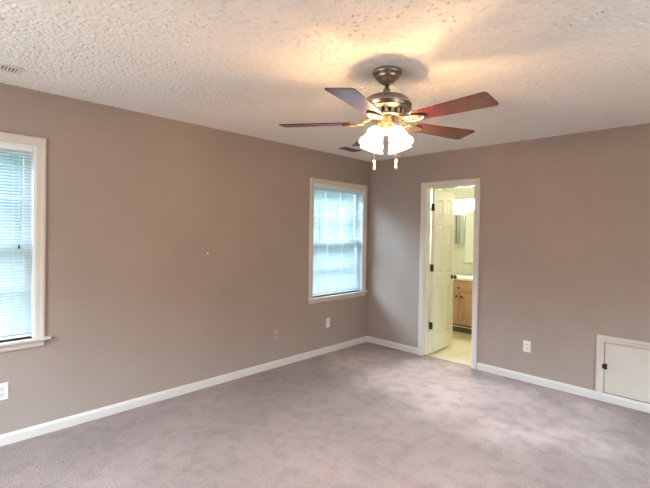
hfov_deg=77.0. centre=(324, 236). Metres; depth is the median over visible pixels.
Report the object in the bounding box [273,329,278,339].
wall outlet
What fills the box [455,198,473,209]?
vanity light
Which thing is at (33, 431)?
baseboard
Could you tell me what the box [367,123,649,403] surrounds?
wall
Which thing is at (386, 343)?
baseboard
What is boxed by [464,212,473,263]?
wall mirror
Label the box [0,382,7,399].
wall outlet
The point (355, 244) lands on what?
window blind
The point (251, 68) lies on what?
ceiling
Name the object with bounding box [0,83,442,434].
wall
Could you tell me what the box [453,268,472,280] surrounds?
countertop
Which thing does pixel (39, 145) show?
window
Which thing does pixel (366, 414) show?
floor
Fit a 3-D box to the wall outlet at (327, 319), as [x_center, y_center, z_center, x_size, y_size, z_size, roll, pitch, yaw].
[0.038,1.058,5.008,0.009,0.114,0.070,1,1,45]
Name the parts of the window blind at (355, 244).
rail, head rail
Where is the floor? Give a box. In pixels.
[0,329,649,487]
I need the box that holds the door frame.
[418,178,480,368]
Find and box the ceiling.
[0,0,649,161]
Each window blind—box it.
[0,143,32,340]
[313,184,362,296]
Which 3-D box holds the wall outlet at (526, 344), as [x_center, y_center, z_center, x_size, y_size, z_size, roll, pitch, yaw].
[2.035,1.109,4.119,0.070,0.114,0.009,1,1,45]
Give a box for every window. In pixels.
[0,132,50,352]
[306,177,368,303]
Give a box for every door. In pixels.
[429,189,456,352]
[595,334,649,402]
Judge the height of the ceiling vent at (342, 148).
0.010 m
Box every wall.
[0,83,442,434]
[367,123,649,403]
[443,186,474,273]
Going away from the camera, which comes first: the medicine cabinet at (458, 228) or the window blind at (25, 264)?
the window blind at (25, 264)
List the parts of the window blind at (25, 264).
ladder cord, rail, head rail, pull cord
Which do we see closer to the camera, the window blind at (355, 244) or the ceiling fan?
the ceiling fan
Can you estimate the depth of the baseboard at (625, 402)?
3.85 m
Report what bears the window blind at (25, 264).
attached to the window at (39, 145)
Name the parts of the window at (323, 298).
sash, sash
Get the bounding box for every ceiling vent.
[0,62,22,74]
[338,147,360,151]
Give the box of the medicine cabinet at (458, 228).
[454,214,462,243]
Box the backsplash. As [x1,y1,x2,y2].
[455,268,472,274]
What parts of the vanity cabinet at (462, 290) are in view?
cabinet door, drawer, cabinet door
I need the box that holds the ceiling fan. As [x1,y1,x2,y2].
[279,65,498,169]
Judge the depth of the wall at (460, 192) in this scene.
6.68 m
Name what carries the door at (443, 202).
in the wall at (564, 234)
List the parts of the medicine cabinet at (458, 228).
mirror door, mirror door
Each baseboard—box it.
[0,336,366,446]
[367,336,417,353]
[477,362,649,412]
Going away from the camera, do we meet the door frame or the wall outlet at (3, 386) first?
the wall outlet at (3, 386)
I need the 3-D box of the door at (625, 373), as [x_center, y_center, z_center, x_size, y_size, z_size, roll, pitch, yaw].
[2.766,1.153,3.451,0.796,0.518,0.135,1,1,45]
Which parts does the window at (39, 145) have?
sash, sash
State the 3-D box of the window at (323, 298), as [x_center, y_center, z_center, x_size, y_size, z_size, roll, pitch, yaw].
[0.148,0.054,5.167,0.184,1.476,1.105,1,1,45]
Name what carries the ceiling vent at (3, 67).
in the ceiling
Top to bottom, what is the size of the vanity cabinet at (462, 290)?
0.790 m
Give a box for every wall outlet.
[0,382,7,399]
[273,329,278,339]
[326,318,329,327]
[523,340,530,352]
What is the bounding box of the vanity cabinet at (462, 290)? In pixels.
[453,280,472,333]

